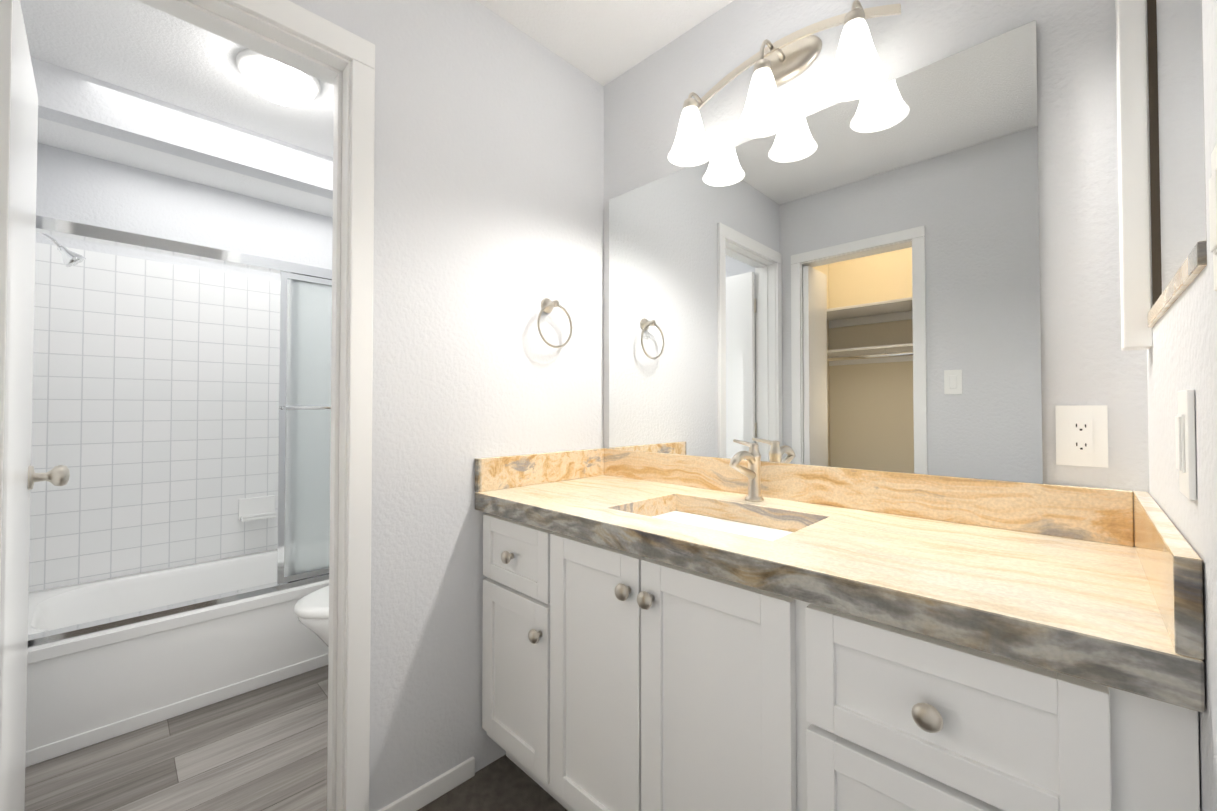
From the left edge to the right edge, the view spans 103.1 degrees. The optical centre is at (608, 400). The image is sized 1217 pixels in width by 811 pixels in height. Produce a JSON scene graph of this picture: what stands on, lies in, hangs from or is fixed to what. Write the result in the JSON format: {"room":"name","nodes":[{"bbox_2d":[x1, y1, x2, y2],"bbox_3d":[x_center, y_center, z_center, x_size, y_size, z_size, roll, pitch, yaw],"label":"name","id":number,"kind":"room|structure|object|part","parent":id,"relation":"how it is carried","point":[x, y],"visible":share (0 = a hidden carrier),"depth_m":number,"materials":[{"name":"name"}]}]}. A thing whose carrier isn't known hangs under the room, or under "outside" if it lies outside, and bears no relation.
{"room":"bathroom","nodes":[
{"label":"bathroom","id":0,"kind":"room"},
{"bbox_2d":[24,665,327,810],"bbox_3d":[-1.342,1.198,1.936,1.920,0.060,1.740,-1,-1,44],"label":"floor","id":1,"kind":"structure","parent":0,"point":[264,748],"depth_m":1.55,"materials":[{"name":"grey wood"}]},
{"bbox_2d":[25,215,331,767],"bbox_3d":[-1.660,0.260,2.261,0.770,1.828,1.476,-1,-1,44],"label":"bathtub","id":2,"kind":"object","parent":1,"relation":"on","point":[108,658],"visible":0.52,"depth_m":1.93,"materials":[{"name":"white ceramic"}]},
{"bbox_3d":[-1.852,0.569,2.557,0.075,0.110,0.160,-1,-1,44],"label":"soap dish","id":3,"kind":"part","parent":2,"relation":"part of","materials":[{"name":"white ceramic"}]},
{"bbox_2d":[294,585,328,646],"bbox_3d":[-0.877,0.777,2.017,0.490,0.785,0.744,-1,-1,44],"label":"toilet","id":4,"kind":"object","parent":1,"relation":"on","point":[311,610],"visible":0.12,"depth_m":1.75,"materials":[{"name":"white ceramic"}]},
{"bbox_3d":[-0.956,0.764,1.937,0.376,0.036,0.520,-1,-1,44],"label":"seat","id":5,"kind":"part","parent":4,"relation":"part of","materials":[{"name":"white plastic"}]},
{"bbox_2d":[20,0,333,217],"bbox_3d":[-1.385,-1.131,2.015,1.800,0.060,1.740,-1,-1,44],"label":"ceiling","id":6,"kind":"structure","parent":0,"point":[140,47],"depth_m":1.67,"materials":[{"name":"white paint"}]},
{"bbox_2d":[31,57,332,198],"bbox_3d":[-1.435,-1.025,2.063,0.100,0.150,1.500,-1,-1,44],"label":"soffit","id":7,"kind":"structure","parent":6,"relation":"attached to","point":[68,97],"depth_m":1.81,"materials":[{"name":"white paint"}]},
{"bbox_2d":[236,48,320,106],"bbox_3d":[-1.112,-1.064,1.635,0.236,0.085,0.236,-1,-1,44],"label":"dome ceiling light","id":8,"kind":"object","parent":6,"relation":"attached to","point":[272,80],"visible":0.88,"depth_m":1.58,"materials":[{"name":"white glass"}]},
{"bbox_2d":[35,142,332,288],"bbox_3d":[-1.985,0.044,2.584,0.120,2.270,1.740,-1,-1,44],"label":"wall","id":9,"kind":"structure","parent":0,"point":[72,186],"depth_m":2.36,"materials":[{"name":"white paint"}]},
{"bbox_2d":[29,242,331,591],"bbox_3d":[-1.938,0.078,2.538,0.010,1.480,1.500,-1,-1,44],"label":"wall tile","id":10,"kind":"structure","parent":9,"relation":"attached to","point":[155,404],"depth_m":2.30,"materials":[{"name":"white tile"}]},
{"bbox_2d":[289,0,603,810],"bbox_3d":[-0.674,-0.061,1.352,0.120,2.440,1.750,-1,-1,44],"label":"wall","id":11,"kind":"structure","parent":0,"point":[489,180],"depth_m":1.48,"materials":[{"name":"white paint"}]},
{"bbox_2d":[0,0,37,810],"bbox_3d":[-1.406,0.144,1.132,0.597,2.007,0.035,-1,-1,43],"label":"door leaf","id":12,"kind":"structure","parent":11,"relation":"in","point":[18,131],"depth_m":1.07,"materials":[{"name":"white paint"}]},
{"bbox_2d":[28,465,69,489],"bbox_3d":[-1.576,0.208,1.291,0.066,0.066,0.183,-1,-1,43],"label":"door knob","id":13,"kind":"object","parent":12,"relation":"attached to","point":[58,475],"depth_m":1.32,"materials":[{"name":"silver metal"}]},
{"bbox_2d":[137,0,374,810],"bbox_3d":[-0.940,0.095,1.078,0.154,2.118,0.734,-1,-1,44],"label":"door frame","id":14,"kind":"structure","parent":11,"relation":"attached to","point":[358,52],"depth_m":1.26,"materials":[{"name":"white paint"}]},
{"bbox_2d":[378,757,474,810],"bbox_3d":[-0.526,1.132,1.389,0.012,0.056,0.313,-1,-1,44],"label":"baseboard","id":15,"kind":"structure","parent":11,"relation":"attached to","point":[418,798],"depth_m":1.39,"materials":[{"name":"white paint"}]},
{"bbox_2d":[475,448,602,490],"bbox_3d":[-0.212,0.237,1.716,0.020,0.105,0.574,-1,-1,44],"label":"backsplash","id":16,"kind":"structure","parent":11,"relation":"attached to","point":[491,473],"depth_m":1.66,"materials":[{"name":"beige stone"}]},
{"bbox_2d":[537,298,572,347],"bbox_3d":[-0.201,-0.276,1.711,0.058,0.183,0.156,-1,-1,44],"label":"towel ring","id":17,"kind":"object","parent":11,"relation":"attached to","point":[547,305],"visible":1,"depth_m":1.71,"materials":[{"name":"silver metal"}]},
{"bbox_2d":[417,754,567,810],"bbox_3d":[-0.319,1.175,0.481,1.576,0.060,2.470,-1,-1,44],"label":"floor carpet","id":18,"kind":"object","parent":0,"point":[504,783],"depth_m":1.42,"materials":[{"name":"grey carpet"}]},
{"bbox_2d":[475,507,1204,810],"bbox_3d":[0.296,0.747,1.203,1.452,0.820,0.584,-1,-1,44],"label":"bathroom vanity","id":19,"kind":"object","parent":18,"relation":"on","point":[667,631],"depth_m":0.86,"materials":[{"name":"white paint"}]},
{"bbox_2d":[475,475,1204,702],"bbox_3d":[0.299,0.309,1.214,1.452,0.055,0.574,-1,-1,44],"label":"countertop","id":20,"kind":"structure","parent":19,"relation":"on","point":[1085,603],"depth_m":0.82,"materials":[{"name":"beige stone"}]},
{"bbox_2d":[643,507,794,538],"bbox_3d":[0.266,0.404,1.226,0.518,0.158,0.363,-1,-1,44],"label":"sink","id":21,"kind":"object","parent":20,"relation":"in","point":[740,523],"depth_m":1.34,"materials":[{"name":"white ceramic"}]},
{"bbox_2d":[727,439,766,502],"bbox_3d":[0.365,0.198,1.362,0.097,0.170,0.153,-1,-1,44],"label":"faucet","id":22,"kind":"object","parent":20,"relation":"on","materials":[{"name":"silver metal"}]},
{"bbox_2d":[477,0,733,85],"bbox_3d":[-0.320,-1.323,0.607,1.696,0.060,2.590,-1,-1,44],"label":"ceiling","id":23,"kind":"structure","parent":0,"point":[603,42],"depth_m":1.65,"materials":[{"name":"white paint"}]},
{"bbox_2d":[604,0,1148,492],"bbox_3d":[0.543,-0.059,1.469,1.696,2.440,0.120,-1,-1,44],"label":"wall","id":24,"kind":"structure","parent":0,"point":[1086,360],"depth_m":1.02,"materials":[{"name":"white paint"}]},
{"bbox_2d":[668,0,900,166],"bbox_3d":[0.449,-0.911,1.358,0.636,0.284,0.188,-1,-1,44],"label":"sconce","id":25,"kind":"object","parent":24,"relation":"attached to","point":[859,70],"visible":1,"depth_m":1.33,"materials":[{"name":"white glass"}]},
{"bbox_2d":[609,20,1042,483],"bbox_3d":[0.459,-0.308,1.458,1.257,0.976,0.020,-1,-1,44],"label":"mirror","id":26,"kind":"object","parent":24,"relation":"attached to","point":[854,284],"visible":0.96,"depth_m":1.26,"materials":[{"name":"clear glass"}]},
{"bbox_2d":[603,448,1130,546],"bbox_3d":[0.493,0.233,1.413,1.412,0.105,0.019,-1,-1,44],"label":"backsplash","id":27,"kind":"structure","parent":24,"relation":"attached to","point":[1103,515],"depth_m":1.14,"materials":[{"name":"beige stone"}]},
{"bbox_2d":[1055,405,1107,467],"bbox_3d":[0.953,0.071,0.975,0.075,0.122,0.009,-1,-1,44],"label":"outlet","id":28,"kind":"object","parent":24,"relation":"attached to","point":[1081,435],"visible":1,"depth_m":0.97,"materials":[{"name":"white plastic"}]},
{"bbox_2d":[1146,0,1216,810],"bbox_3d":[0.453,-0.079,0.250,0.120,2.440,1.750,-1,-1,44],"label":"wall","id":29,"kind":"structure","parent":0,"point":[1181,353],"depth_m":0.68,"materials":[{"name":"white paint"}]},
{"bbox_2d":[1115,0,1206,350],"bbox_3d":[0.812,-0.607,0.666,0.134,1.020,0.575,-1,-1,44],"label":"medicine cabinet","id":30,"kind":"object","parent":29,"relation":"in","point":[1133,172],"depth_m":0.85,"materials":[{"name":"white paint"}]},
{"bbox_2d":[1131,491,1203,658],"bbox_3d":[0.812,0.221,0.714,0.019,0.105,0.574,-1,-1,44],"label":"backsplash","id":31,"kind":"structure","parent":29,"relation":"attached to","point":[1172,569],"depth_m":0.55,"materials":[{"name":"beige stone"}]},
{"bbox_2d":[1147,240,1206,326],"bbox_3d":[0.800,-0.143,0.625,0.106,0.025,0.508,-1,-1,44],"label":"window sill","id":32,"kind":"structure","parent":29,"relation":"attached to","point":[1193,266],"depth_m":0.56,"materials":[{"name":"beige stone"}]},
{"bbox_2d":[1175,389,1196,499],"bbox_3d":[0.668,0.049,0.562,0.010,0.122,0.075,-1,-1,44],"label":"light switch","id":33,"kind":"object","parent":29,"relation":"attached to","point":[1185,441],"visible":1,"depth_m":0.54,"materials":[{"name":"white plastic"}]},
{"bbox_2d":[1209,144,1216,290],"bbox_3d":[0.504,-0.157,0.397,0.010,0.122,0.075,-1,-1,44],"label":"light switch","id":34,"kind":"object","parent":29,"relation":"attached to","point":[1213,208],"visible":0.98,"depth_m":0.40,"materials":[{"name":"white plastic"}]}
]}

